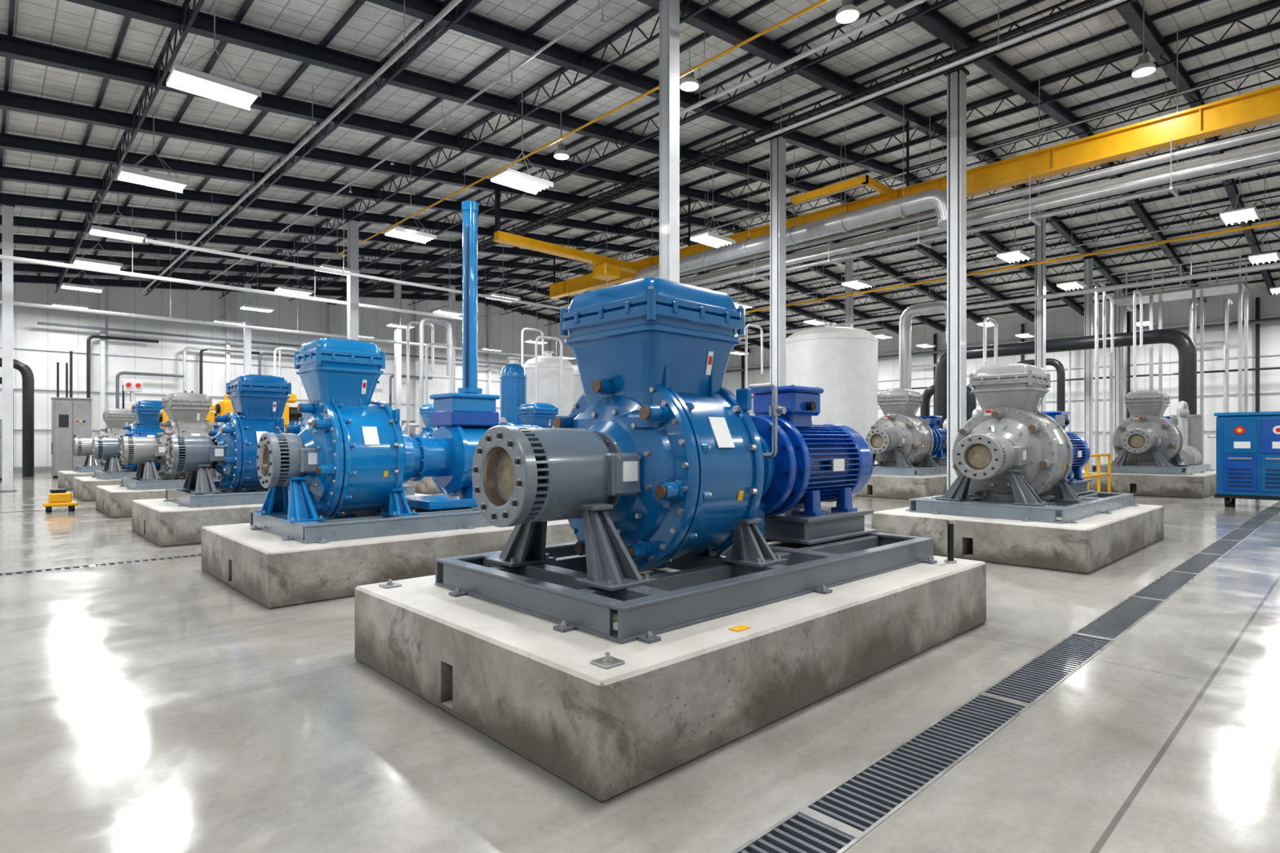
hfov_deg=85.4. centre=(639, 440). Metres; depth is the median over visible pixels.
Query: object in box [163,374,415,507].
pump
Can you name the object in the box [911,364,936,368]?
conduit
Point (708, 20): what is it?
roof beam
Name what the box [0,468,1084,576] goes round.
floor drain grate
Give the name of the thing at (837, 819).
floor drain grate
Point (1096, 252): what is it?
gas line
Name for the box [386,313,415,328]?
light
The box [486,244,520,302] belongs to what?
light
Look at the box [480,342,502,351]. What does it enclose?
light
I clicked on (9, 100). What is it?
roof beam
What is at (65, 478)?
concrete plinth
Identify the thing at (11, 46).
roof beam
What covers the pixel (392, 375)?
conduit
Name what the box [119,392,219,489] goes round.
pump
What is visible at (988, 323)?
light
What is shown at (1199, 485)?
concrete plinth
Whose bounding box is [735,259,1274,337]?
roof truss
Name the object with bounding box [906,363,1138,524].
pump
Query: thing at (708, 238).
light
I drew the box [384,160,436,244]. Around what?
light
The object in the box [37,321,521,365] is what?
conduit
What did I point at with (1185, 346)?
pipe
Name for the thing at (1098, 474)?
guard rail
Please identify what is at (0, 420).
tall cabinet
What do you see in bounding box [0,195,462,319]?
pipe
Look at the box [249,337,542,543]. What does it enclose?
pump
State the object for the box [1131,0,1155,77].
light
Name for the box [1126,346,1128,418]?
conduit
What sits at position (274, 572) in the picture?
concrete plinth
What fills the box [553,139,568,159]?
light
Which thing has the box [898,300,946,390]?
duct
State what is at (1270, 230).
roof truss
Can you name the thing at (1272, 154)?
pipe
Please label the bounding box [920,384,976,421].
pipe
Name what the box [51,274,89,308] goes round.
light
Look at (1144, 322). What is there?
light
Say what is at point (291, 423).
pump
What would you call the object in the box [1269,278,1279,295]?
light
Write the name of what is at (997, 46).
conduit
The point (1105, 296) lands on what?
riser pipe
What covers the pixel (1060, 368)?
pipe
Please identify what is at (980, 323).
light
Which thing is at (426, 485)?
concrete plinth
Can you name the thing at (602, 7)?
sprinkler line
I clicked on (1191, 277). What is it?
pipe
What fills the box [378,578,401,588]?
plates
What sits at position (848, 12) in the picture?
light
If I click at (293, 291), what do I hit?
light
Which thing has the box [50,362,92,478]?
tall cabinet
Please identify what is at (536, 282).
light
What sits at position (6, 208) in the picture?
steel column
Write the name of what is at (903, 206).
pipe
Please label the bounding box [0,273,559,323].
roof beam
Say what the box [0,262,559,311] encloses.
roof beam
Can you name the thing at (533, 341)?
light
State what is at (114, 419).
pump
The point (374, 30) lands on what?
framing
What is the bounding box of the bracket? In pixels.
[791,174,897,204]
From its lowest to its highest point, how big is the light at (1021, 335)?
2.169 m
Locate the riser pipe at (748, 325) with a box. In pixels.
[745,324,763,388]
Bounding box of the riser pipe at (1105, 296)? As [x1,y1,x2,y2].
[1102,294,1114,464]
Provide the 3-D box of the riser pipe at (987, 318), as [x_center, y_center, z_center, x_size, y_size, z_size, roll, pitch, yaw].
[14.174,-1.683,28.064,1.333,6.566,0.140,0,0,-44]
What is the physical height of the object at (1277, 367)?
0.120 m
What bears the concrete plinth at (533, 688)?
on the floor
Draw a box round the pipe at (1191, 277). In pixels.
[737,156,1279,339]
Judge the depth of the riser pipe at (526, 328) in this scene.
33.37 m
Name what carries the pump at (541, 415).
on the floor
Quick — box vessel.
[498,357,527,425]
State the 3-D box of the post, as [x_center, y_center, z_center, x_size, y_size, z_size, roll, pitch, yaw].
[2.704,0.875,6.041,0.100,0.369,0.100,0,0,-44]
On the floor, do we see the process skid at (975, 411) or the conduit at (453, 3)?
the process skid at (975, 411)
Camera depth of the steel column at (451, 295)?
42.01 m
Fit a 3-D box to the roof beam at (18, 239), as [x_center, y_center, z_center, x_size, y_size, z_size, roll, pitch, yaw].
[-9.930,-8.373,39.517,59.929,3.930,0.240,0,0,-44]
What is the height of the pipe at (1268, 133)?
0.200 m
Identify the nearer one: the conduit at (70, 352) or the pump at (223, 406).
the pump at (223, 406)
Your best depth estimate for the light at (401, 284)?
38.96 m
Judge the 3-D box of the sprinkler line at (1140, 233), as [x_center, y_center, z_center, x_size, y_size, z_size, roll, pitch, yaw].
[12.997,-8.901,37.149,0.100,1.142,54.000,0,0,-44]
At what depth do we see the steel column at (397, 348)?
39.65 m
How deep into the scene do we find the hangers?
18.22 m
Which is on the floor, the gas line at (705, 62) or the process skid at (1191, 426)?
the process skid at (1191, 426)
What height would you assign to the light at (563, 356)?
3.411 m
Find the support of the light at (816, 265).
hanging from the framing
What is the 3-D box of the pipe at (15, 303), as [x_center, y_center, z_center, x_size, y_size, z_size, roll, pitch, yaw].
[-13.975,-7.586,33.611,26.000,5.361,0.189,0,0,-44]
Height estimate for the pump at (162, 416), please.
2.650 m
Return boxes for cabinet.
[0,419,1,480]
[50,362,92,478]
[1207,411,1279,506]
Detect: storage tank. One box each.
[523,351,573,427]
[572,364,583,404]
[786,322,878,439]
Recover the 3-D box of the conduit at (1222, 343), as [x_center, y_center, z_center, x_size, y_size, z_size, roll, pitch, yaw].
[31.321,-1.945,38.760,0.180,7.090,2.290,0,0,-44]
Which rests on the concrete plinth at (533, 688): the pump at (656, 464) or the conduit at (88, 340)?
the pump at (656, 464)
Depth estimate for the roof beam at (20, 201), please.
26.31 m
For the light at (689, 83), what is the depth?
15.60 m
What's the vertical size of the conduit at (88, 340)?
7.080 m
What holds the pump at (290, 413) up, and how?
on the floor
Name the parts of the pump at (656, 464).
volute casing, frame, drive motor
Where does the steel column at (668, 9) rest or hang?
on the floor
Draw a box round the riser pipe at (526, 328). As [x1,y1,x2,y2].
[521,327,543,367]
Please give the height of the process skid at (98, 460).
2.700 m
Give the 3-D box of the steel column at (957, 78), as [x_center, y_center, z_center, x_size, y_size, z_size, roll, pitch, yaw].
[7.879,-3.790,17.265,0.544,10.780,0.544,0,0,-44]
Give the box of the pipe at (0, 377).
[0,377,13,476]
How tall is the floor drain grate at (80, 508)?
0.144 m
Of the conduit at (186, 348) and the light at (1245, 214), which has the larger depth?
the conduit at (186, 348)
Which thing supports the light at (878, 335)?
hanging from the framing
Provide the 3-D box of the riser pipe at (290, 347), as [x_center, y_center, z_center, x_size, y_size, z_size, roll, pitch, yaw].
[-20.170,-1.926,40.139,1.305,7.052,0.110,0,0,-44]
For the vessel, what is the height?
4.800 m
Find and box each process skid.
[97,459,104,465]
[401,422,419,433]
[972,408,982,416]
[1169,400,1203,463]
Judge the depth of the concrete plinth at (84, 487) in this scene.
18.59 m
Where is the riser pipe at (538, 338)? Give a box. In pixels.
[534,335,562,402]
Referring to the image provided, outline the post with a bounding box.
[944,520,956,563]
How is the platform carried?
on the floor
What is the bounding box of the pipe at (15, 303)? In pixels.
[0,252,566,359]
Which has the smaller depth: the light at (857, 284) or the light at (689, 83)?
the light at (689, 83)
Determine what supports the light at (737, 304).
hanging from the framing
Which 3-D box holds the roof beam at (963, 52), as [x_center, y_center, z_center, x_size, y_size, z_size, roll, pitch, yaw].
[-0.868,-8.820,24.012,0.430,0.540,54.030,0,0,-44]
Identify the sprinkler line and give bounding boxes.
[181,0,615,301]
[428,62,1279,311]
[480,140,1198,317]
[750,208,1279,308]
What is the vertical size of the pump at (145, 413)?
2.240 m
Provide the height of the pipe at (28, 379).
5.200 m
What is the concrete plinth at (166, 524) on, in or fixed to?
on the floor
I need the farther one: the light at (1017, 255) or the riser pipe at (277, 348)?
the riser pipe at (277, 348)
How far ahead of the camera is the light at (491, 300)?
49.29 m
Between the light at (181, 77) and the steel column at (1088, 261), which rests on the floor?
the steel column at (1088, 261)
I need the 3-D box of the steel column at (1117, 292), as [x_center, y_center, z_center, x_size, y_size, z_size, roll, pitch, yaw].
[25.808,-3.359,37.451,0.480,9.918,0.480,0,0,-44]
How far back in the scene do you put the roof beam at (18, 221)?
29.60 m
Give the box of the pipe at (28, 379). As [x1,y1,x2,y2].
[0,357,34,477]
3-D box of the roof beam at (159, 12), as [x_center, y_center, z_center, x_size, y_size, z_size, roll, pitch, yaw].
[4.044,-8.373,24.792,59.929,3.930,0.240,0,0,-44]
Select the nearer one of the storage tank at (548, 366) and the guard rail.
the guard rail
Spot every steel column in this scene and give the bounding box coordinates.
[0,201,16,492]
[243,281,252,374]
[345,218,360,340]
[394,283,401,428]
[447,283,456,393]
[656,0,682,282]
[767,133,788,386]
[844,251,854,328]
[943,66,968,489]
[1033,209,1047,411]
[1082,256,1094,471]
[1114,288,1122,459]
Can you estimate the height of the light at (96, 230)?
1.765 m
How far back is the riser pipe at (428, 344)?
27.82 m
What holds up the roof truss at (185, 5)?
attached to the roof
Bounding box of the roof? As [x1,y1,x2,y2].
[0,0,1279,346]
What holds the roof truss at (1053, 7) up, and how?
attached to the roof
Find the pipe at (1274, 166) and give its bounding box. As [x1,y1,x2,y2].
[697,161,1279,288]
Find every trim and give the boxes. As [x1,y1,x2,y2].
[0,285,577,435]
[725,297,1279,431]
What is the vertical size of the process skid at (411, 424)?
2.500 m
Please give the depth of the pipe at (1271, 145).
17.86 m
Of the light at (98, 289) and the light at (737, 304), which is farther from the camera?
the light at (737, 304)
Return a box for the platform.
[1108,254,1249,463]
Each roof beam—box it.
[0,33,988,326]
[0,89,946,332]
[0,132,898,333]
[0,165,844,326]
[0,192,804,328]
[0,214,787,337]
[0,233,769,349]
[0,248,749,352]
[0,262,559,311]
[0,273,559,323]
[65,0,1035,321]
[326,0,1110,305]
[365,0,1084,315]
[637,0,1143,309]
[884,0,1206,302]
[1113,0,1275,294]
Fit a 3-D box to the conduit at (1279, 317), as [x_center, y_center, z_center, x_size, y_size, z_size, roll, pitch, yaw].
[33.042,-2.445,36.947,0.180,8.090,2.290,0,0,-44]
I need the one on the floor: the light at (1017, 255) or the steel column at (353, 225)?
the steel column at (353, 225)
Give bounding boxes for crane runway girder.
[548,84,1279,298]
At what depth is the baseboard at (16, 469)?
34.66 m
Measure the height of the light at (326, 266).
2.435 m
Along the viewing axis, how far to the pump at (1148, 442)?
21.12 m
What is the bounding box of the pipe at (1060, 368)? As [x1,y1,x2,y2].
[1016,358,1065,430]
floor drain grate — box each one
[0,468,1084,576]
[1,507,93,512]
[730,500,1279,852]
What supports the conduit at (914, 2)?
attached to the roof
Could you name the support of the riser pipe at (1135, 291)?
on the floor
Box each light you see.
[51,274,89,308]
[61,248,103,293]
[73,217,123,270]
[88,179,146,243]
[117,111,189,193]
[166,0,261,111]
[213,309,243,324]
[240,261,275,312]
[274,266,314,296]
[293,235,294,262]
[315,208,359,275]
[358,324,375,337]
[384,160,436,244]
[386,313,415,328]
[400,284,401,308]
[432,297,462,316]
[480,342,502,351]
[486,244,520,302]
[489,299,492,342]
[490,86,553,195]
[524,333,548,344]
[536,281,537,328]
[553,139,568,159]
[558,348,575,359]
[680,46,699,91]
[689,146,735,248]
[729,343,749,355]
[732,290,754,308]
[803,315,829,325]
[813,265,822,315]
[835,0,859,23]
[841,188,875,289]
[874,324,893,338]
[915,241,936,304]
[915,315,935,347]
[976,320,982,326]
[986,320,994,327]
[995,145,1033,263]
[1014,301,1035,337]
[1056,268,1087,291]
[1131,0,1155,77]
[1136,310,1155,326]
[1218,78,1260,226]
[1248,164,1279,265]
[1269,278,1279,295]
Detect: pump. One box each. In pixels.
[72,408,135,472]
[91,400,218,479]
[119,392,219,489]
[157,409,168,429]
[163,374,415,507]
[204,404,217,425]
[215,393,234,415]
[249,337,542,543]
[282,393,302,426]
[284,421,299,429]
[419,403,436,437]
[435,277,937,644]
[517,402,558,427]
[865,389,946,475]
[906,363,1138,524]
[1088,391,1214,475]
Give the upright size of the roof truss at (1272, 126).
0.552 m
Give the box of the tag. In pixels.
[728,624,751,631]
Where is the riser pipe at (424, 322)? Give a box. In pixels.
[422,321,448,426]
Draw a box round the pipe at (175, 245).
[146,173,648,311]
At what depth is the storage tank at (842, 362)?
25.03 m
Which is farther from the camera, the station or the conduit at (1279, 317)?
the conduit at (1279, 317)
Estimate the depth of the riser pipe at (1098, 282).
28.59 m
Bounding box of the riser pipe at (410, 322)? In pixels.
[406,320,434,435]
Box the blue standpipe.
[457,200,482,394]
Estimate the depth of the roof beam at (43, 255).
34.17 m
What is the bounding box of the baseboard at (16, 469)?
[13,466,51,473]
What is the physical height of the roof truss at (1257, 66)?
0.552 m
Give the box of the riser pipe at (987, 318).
[982,316,997,366]
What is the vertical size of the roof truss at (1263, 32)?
0.552 m
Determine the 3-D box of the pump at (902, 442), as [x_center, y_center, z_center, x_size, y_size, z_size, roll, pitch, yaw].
[8.496,-0.280,21.579,4.686,2.518,2.588,0,0,-44]
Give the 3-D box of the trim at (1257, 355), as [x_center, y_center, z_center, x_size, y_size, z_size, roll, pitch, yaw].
[23.872,-3.050,47.263,0.300,9.300,55.700,0,0,-44]
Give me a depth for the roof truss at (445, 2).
17.02 m
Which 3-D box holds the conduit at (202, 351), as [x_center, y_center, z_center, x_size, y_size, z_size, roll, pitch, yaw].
[-23.733,-1.840,40.204,3.080,6.880,0.160,0,0,-44]
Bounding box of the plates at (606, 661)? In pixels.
[590,652,625,668]
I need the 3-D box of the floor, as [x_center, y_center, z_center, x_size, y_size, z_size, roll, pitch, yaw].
[2.117,1.750,26.824,60.000,0.300,56.000,0,0,-44]
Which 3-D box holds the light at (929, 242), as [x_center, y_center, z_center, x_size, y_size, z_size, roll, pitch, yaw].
[13.887,-8.111,33.306,1.360,3.411,0.780,0,0,-44]
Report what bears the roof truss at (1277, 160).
attached to the roof
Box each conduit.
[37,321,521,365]
[69,351,72,397]
[86,334,159,398]
[115,371,184,408]
[136,0,462,297]
[182,346,243,392]
[199,348,260,393]
[257,352,294,374]
[389,374,432,408]
[477,366,502,370]
[679,0,926,115]
[724,318,1279,373]
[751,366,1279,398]
[755,0,1125,142]
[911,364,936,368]
[1031,337,1071,431]
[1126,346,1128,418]
[1174,341,1225,413]
[1232,316,1279,322]
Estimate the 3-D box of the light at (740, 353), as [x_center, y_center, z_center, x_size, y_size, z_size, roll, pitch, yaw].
[7.349,-7.766,51.090,1.360,2.721,0.780,0,0,-44]
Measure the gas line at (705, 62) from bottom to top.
1.015 m
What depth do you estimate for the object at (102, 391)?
40.26 m
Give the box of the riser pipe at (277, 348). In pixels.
[273,347,300,391]
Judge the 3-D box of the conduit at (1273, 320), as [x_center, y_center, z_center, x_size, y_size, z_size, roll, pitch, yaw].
[23.569,-6.300,46.493,0.200,0.200,51.000,0,0,-44]
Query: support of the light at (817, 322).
hanging from the framing
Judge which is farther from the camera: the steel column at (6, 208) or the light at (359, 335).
the light at (359, 335)
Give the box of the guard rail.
[1072,453,1111,492]
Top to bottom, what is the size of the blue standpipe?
5.600 m
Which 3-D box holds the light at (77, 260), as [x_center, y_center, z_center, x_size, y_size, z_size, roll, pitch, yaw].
[-19.779,-7.287,25.346,1.360,1.765,0.780,0,0,-44]
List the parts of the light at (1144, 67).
hanger rod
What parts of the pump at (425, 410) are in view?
volute casing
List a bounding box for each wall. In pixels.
[0,281,577,466]
[721,285,1279,469]
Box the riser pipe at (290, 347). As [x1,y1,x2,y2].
[279,346,303,386]
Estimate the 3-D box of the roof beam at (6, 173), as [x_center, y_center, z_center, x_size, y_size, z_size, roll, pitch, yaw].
[-3.941,-8.373,33.207,59.929,3.930,0.240,0,0,-44]
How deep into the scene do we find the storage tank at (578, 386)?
31.68 m
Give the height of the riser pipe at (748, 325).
7.052 m
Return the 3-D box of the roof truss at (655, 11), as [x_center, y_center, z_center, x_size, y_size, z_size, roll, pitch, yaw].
[-5.151,-8.424,19.780,0.070,0.552,55.013,0,0,-44]
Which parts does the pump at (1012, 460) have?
volute casing, frame, drive motor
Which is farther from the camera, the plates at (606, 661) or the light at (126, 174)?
the light at (126, 174)
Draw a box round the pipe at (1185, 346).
[934,328,1196,427]
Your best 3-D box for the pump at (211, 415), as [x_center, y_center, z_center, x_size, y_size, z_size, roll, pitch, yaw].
[-14.944,0.175,23.868,1.020,2.850,0.700,0,0,-44]
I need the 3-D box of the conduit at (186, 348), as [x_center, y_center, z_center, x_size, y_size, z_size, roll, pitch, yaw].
[-24.314,-1.840,39.654,3.080,6.880,0.160,0,0,-44]
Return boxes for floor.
[0,461,1279,852]
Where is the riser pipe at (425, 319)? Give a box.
[419,317,452,435]
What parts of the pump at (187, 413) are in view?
frame, volute casing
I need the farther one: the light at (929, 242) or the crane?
the light at (929, 242)
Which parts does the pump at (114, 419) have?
frame, volute casing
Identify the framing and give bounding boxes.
[0,0,1279,351]
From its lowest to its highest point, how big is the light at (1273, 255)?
3.411 m
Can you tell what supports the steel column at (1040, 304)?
on the floor
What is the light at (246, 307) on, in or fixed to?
hanging from the framing
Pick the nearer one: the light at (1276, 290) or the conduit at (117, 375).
the light at (1276, 290)
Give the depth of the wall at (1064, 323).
41.34 m
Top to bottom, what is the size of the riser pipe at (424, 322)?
6.666 m
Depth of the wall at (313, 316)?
39.36 m
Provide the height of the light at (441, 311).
3.165 m
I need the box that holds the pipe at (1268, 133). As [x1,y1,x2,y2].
[679,125,1279,276]
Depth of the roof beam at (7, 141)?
22.30 m
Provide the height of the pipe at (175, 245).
4.439 m
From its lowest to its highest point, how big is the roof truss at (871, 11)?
0.552 m
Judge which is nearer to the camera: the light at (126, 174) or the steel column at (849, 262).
the light at (126, 174)
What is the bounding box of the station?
[123,378,142,423]
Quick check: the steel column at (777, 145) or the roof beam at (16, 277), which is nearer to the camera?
the steel column at (777, 145)
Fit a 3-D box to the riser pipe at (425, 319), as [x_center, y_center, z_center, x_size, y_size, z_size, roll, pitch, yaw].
[-7.794,-1.533,26.517,1.333,6.266,0.140,0,0,-44]
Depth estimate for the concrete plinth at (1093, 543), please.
9.14 m
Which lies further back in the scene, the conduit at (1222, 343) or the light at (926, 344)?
the light at (926, 344)
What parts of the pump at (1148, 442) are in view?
volute casing, frame, drive motor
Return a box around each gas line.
[337,0,828,255]
[745,165,1279,313]
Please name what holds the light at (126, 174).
hanging from the framing
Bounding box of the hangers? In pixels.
[593,31,1179,290]
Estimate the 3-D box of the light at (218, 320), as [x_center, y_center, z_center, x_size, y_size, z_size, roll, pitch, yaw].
[-22.491,-7.622,37.937,1.360,2.435,0.780,0,0,-44]
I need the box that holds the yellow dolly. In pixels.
[42,488,78,512]
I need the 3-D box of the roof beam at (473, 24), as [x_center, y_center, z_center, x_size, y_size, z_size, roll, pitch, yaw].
[6.040,-8.373,22.689,59.929,3.930,0.240,0,0,-44]
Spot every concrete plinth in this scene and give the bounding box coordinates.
[57,470,93,490]
[73,476,121,501]
[95,484,177,518]
[131,493,431,546]
[201,519,578,608]
[355,541,986,803]
[404,476,441,493]
[854,473,946,499]
[871,504,1164,573]
[1081,470,1216,498]
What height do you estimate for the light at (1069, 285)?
3.411 m
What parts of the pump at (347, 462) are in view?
volute casing, frame, drive motor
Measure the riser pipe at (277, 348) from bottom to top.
6.452 m
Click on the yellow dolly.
(56, 497)
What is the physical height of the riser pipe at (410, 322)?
7.066 m
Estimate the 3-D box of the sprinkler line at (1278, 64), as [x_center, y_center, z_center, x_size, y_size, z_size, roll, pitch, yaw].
[3.930,-9.340,28.545,0.100,1.220,54.000,0,0,-44]
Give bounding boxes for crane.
[493,173,648,287]
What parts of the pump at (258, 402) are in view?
volute casing, frame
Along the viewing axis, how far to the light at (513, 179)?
17.27 m
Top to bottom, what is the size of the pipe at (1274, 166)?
0.140 m
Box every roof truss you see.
[54,0,204,292]
[144,0,481,295]
[218,0,719,298]
[288,0,952,301]
[346,0,1137,301]
[408,3,1279,305]
[461,57,1279,306]
[499,124,1279,315]
[543,159,1279,325]
[733,195,1279,303]
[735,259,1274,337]
[745,228,1279,323]
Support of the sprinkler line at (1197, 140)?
hanging from the roof
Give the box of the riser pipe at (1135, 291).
[1133,289,1142,391]
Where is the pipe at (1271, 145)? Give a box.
[679,140,1279,282]
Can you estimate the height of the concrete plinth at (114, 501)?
0.540 m
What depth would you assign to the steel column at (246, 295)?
36.92 m
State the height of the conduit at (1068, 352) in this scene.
8.090 m
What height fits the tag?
0.004 m
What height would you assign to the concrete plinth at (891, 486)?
0.621 m
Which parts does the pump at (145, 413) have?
frame, volute casing, drive motor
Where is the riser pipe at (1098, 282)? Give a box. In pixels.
[1094,280,1106,465]
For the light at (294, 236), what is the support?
hanging from the framing
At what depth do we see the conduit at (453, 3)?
15.28 m
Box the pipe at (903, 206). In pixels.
[631,98,946,280]
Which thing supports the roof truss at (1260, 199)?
attached to the roof
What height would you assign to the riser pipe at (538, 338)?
5.652 m
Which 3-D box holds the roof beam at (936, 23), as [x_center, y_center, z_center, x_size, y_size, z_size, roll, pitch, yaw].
[10.032,-8.373,18.482,59.929,3.930,0.240,0,0,-44]
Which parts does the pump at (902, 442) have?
volute casing, frame, drive motor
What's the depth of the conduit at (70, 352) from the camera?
30.90 m
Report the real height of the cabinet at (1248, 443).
2.280 m
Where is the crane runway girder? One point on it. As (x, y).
(1261, 106)
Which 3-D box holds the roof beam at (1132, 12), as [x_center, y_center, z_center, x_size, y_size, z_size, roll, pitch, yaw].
[12.029,-8.373,16.378,59.929,3.930,0.240,0,0,-44]
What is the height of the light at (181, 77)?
1.765 m
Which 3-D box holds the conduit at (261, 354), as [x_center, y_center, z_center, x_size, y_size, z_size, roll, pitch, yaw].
[-21.557,-1.840,42.270,3.080,6.880,0.160,0,0,-44]
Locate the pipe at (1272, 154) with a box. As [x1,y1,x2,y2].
[680,146,1279,285]
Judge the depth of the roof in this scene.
21.14 m
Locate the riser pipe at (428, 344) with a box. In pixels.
[425,342,454,404]
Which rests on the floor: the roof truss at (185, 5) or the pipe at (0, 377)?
the pipe at (0, 377)

